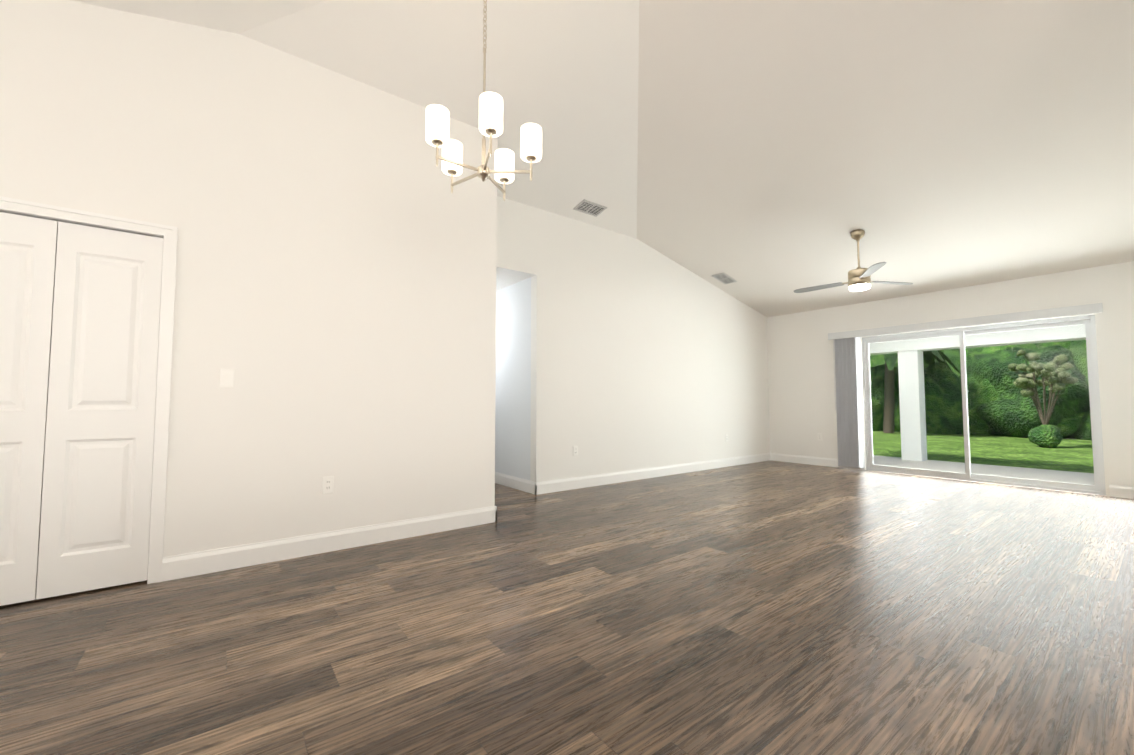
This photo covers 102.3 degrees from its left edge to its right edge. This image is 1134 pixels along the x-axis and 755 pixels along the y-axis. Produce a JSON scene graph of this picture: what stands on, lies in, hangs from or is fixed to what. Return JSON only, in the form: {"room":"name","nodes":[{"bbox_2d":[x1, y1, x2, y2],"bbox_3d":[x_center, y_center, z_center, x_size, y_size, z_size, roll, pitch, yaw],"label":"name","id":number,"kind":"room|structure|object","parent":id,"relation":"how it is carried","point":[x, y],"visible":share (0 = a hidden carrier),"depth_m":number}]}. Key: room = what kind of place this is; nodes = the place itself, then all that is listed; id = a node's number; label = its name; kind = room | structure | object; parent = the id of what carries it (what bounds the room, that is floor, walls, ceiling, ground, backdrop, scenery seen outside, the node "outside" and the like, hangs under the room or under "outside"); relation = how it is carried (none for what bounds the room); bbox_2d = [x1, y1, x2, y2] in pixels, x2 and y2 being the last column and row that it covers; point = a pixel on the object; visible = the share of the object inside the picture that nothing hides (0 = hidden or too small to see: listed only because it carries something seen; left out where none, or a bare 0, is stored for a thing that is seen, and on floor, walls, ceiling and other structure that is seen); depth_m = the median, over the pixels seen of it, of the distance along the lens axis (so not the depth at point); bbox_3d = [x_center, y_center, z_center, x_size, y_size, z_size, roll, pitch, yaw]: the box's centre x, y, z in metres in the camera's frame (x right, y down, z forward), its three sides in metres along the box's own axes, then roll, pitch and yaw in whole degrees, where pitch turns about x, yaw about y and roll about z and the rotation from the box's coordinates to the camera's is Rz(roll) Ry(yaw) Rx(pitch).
{"room":"empty living room","nodes":[
{"label":"empty living room","id":0,"kind":"room"},
{"bbox_2d":[0,0,497,556],"bbox_3d":[-2.978,-1.183,2.391,5.800,4.700,0.120,2,-4,-37],"label":"wall","id":1,"kind":"structure","parent":0,"point":[336,268],"depth_m":3.06},
{"bbox_2d":[0,212,162,605],"bbox_3d":[-2.762,0.153,2.425,0.862,2.010,0.089,2,-4,-37],"label":"bifold closet door","id":2,"kind":"structure","parent":1,"relation":"in","point":[79,321],"depth_m":2.50},
{"bbox_2d":[0,196,177,583],"bbox_3d":[-2.785,0.126,2.457,0.994,2.092,0.140,2,-4,-37],"label":"door frame","id":3,"kind":"structure","parent":1,"relation":"attached to","point":[168,234],"depth_m":2.67},
{"bbox_2d":[220,369,234,387],"bbox_3d":[-2.142,0.004,2.881,0.072,0.118,0.010,2,-4,-37],"label":"light switch","id":4,"kind":"object","parent":1,"relation":"attached to","point":[226,378],"visible":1,"depth_m":2.88},
{"bbox_2d":[322,476,333,493],"bbox_3d":[-1.672,0.752,3.200,0.072,0.118,0.008,2,-4,-37],"label":"outlet","id":5,"kind":"object","parent":1,"relation":"attached to","point":[327,484],"visible":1,"depth_m":3.20},
{"bbox_2d":[162,506,493,581],"bbox_3d":[-1.493,1.150,3.309,2.158,0.135,0.016,2,-4,-37],"label":"baseboard","id":6,"kind":"structure","parent":1,"relation":"attached to","point":[201,562],"depth_m":3.12},
{"bbox_2d":[495,277,530,480],"bbox_3d":[-1.156,0.076,6.369,0.120,2.600,2.600,2,-4,-37],"label":"wall","id":7,"kind":"structure","parent":0,"point":[513,391],"depth_m":5.57},
{"bbox_2d":[495,472,533,493],"bbox_3d":[-1.123,1.299,6.148,0.016,0.135,2.490,2,-4,-37],"label":"baseboard","id":8,"kind":"structure","parent":7,"relation":"attached to","point":[524,485],"depth_m":5.48},
{"bbox_2d":[496,270,529,290],"bbox_3d":[-1.575,-1.188,6.118,0.930,0.100,2.600,2,-4,-37],"label":"ceiling","id":9,"kind":"structure","parent":0,"point":[505,279],"depth_m":5.47},
{"bbox_2d":[0,460,1133,754],"bbox_3d":[0.577,1.224,2.473,11.720,0.100,10.800,2,-4,-37],"label":"floor","id":10,"kind":"structure","parent":0,"point":[772,608],"depth_m":2.04},
{"bbox_2d":[70,0,1133,316],"bbox_3d":[0.669,-2.038,2.588,12.200,1.573,11.000,2,-4,-37],"label":"ceiling","id":11,"kind":"structure","parent":0,"point":[768,156],"depth_m":3.75},
{"bbox_2d":[425,0,541,200],"bbox_3d":[-0.430,-1.751,2.282,0.534,1.572,0.553,2,-4,-37],"label":"chandelier","id":12,"kind":"object","parent":11,"relation":"hanging from","point":[490,121],"visible":1,"depth_m":2.22},
{"bbox_2d":[573,199,606,216],"bbox_3d":[0.279,-2.013,5.443,0.360,0.053,0.207,2,-4,-37],"label":"ceiling vent","id":13,"kind":"object","parent":11,"relation":"in","point":[590,208],"visible":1,"depth_m":5.44},
{"bbox_2d":[712,273,736,284],"bbox_3d":[2.421,-1.518,7.029,0.354,0.084,0.210,2,-4,-37],"label":"ceiling vent","id":14,"kind":"object","parent":11,"relation":"in","point":[724,278],"visible":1,"depth_m":7.02},
{"bbox_2d":[794,229,912,292],"bbox_3d":[3.302,-1.349,5.404,1.269,0.706,1.162,2,-4,-37],"label":"ceiling fan","id":15,"kind":"object","parent":11,"relation":"hanging from","point":[859,278],"visible":1,"depth_m":5.23},
{"bbox_2d":[496,196,769,481],"bbox_3d":[1.307,-0.964,6.583,6.100,4.700,0.120,2,-4,-37],"label":"wall","id":16,"kind":"structure","parent":0,"point":[643,355],"depth_m":6.07},
{"bbox_2d":[494,506,496,521],"bbox_3d":[-1.609,1.253,5.276,0.016,0.135,3.296,2,-4,-37],"label":"baseboard","id":17,"kind":"structure","parent":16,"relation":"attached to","point":[495,507],"depth_m":3.96},
{"bbox_2d":[573,446,577,455],"bbox_3d":[0.102,0.882,5.492,0.072,0.118,0.008,2,-4,-37],"label":"outlet","id":18,"kind":"object","parent":16,"relation":"attached to","point":[575,450],"visible":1,"depth_m":5.49},
{"bbox_2d":[534,453,769,494],"bbox_3d":[1.633,1.324,6.624,4.986,0.135,0.016,2,-4,-37],"label":"baseboard","id":19,"kind":"structure","parent":16,"relation":"attached to","point":[543,487],"depth_m":6.10},
{"bbox_2d":[767,261,1133,495],"bbox_3d":[6.098,-1.039,5.144,0.200,4.700,8.200,2,-4,-37],"label":"wall","id":20,"kind":"structure","parent":0,"point":[802,386],"depth_m":6.23},
{"bbox_2d":[770,453,862,469],"bbox_3d":[4.062,1.371,7.531,0.016,0.135,1.440,2,-4,-37],"label":"baseboard","id":21,"kind":"structure","parent":20,"relation":"attached to","point":[821,461],"depth_m":7.60},
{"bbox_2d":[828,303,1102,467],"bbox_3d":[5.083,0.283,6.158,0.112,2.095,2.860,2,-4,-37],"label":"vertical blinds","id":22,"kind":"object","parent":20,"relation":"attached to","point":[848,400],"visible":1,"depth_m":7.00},
{"bbox_2d":[862,314,1105,494],"bbox_3d":[5.316,0.348,6.105,0.100,2.030,2.370,2,-4,-37],"label":"sliding glass door","id":23,"kind":"structure","parent":20,"relation":"in","point":[1088,322],"depth_m":5.87},
{"bbox_2d":[1109,484,1133,498],"bbox_3d":[6.135,1.228,4.796,0.016,0.135,0.570,2,-4,-37],"label":"baseboard","id":24,"kind":"structure","parent":20,"relation":"attached to","point":[1120,491],"depth_m":4.95},
{"label":"outside","id":25,"kind":"structure","parent":0,"visible":0},
{"bbox_2d":[872,431,1093,472],"bbox_3d":[23.913,2.487,24.114,51.300,0.240,70.000,2,-4,-37],"label":"lawn","id":26,"kind":"structure","parent":25,"point":[1072,450],"depth_m":10.09},
{"bbox_2d":[870,340,1091,440],"bbox_3d":[15.759,-3.468,21.257,17.397,14.232,36.629,2,-4,-37],"label":"trees","id":27,"kind":"object","parent":26,"relation":"on","point":[995,385],"depth_m":14.80},
{"bbox_2d":[1008,350,1077,447],"bbox_3d":[11.524,0.570,11.071,1.460,2.468,1.203,2,-4,-37],"label":"tree","id":28,"kind":"object","parent":26,"relation":"on","point":[1050,431],"depth_m":10.95},
{"bbox_2d":[869,455,1105,495],"bbox_3d":[6.999,1.428,5.937,2.350,0.095,8.580,2,-4,-37],"label":"lanai","id":29,"kind":"object","parent":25,"point":[1058,476],"depth_m":7.08},
{"bbox_2d":[898,350,926,460],"bbox_3d":[6.353,0.514,8.408,0.320,2.000,0.300,2,-4,-37],"label":"column","id":30,"kind":"structure","parent":29,"relation":"on","point":[908,421],"depth_m":8.30},
{"bbox_2d":[869,325,1085,354],"bbox_3d":[7.753,-0.896,6.630,0.400,0.630,8.580,2,-4,-37],"label":"beam","id":31,"kind":"structure","parent":30,"relation":"on","point":[1030,335],"depth_m":7.47}
]}

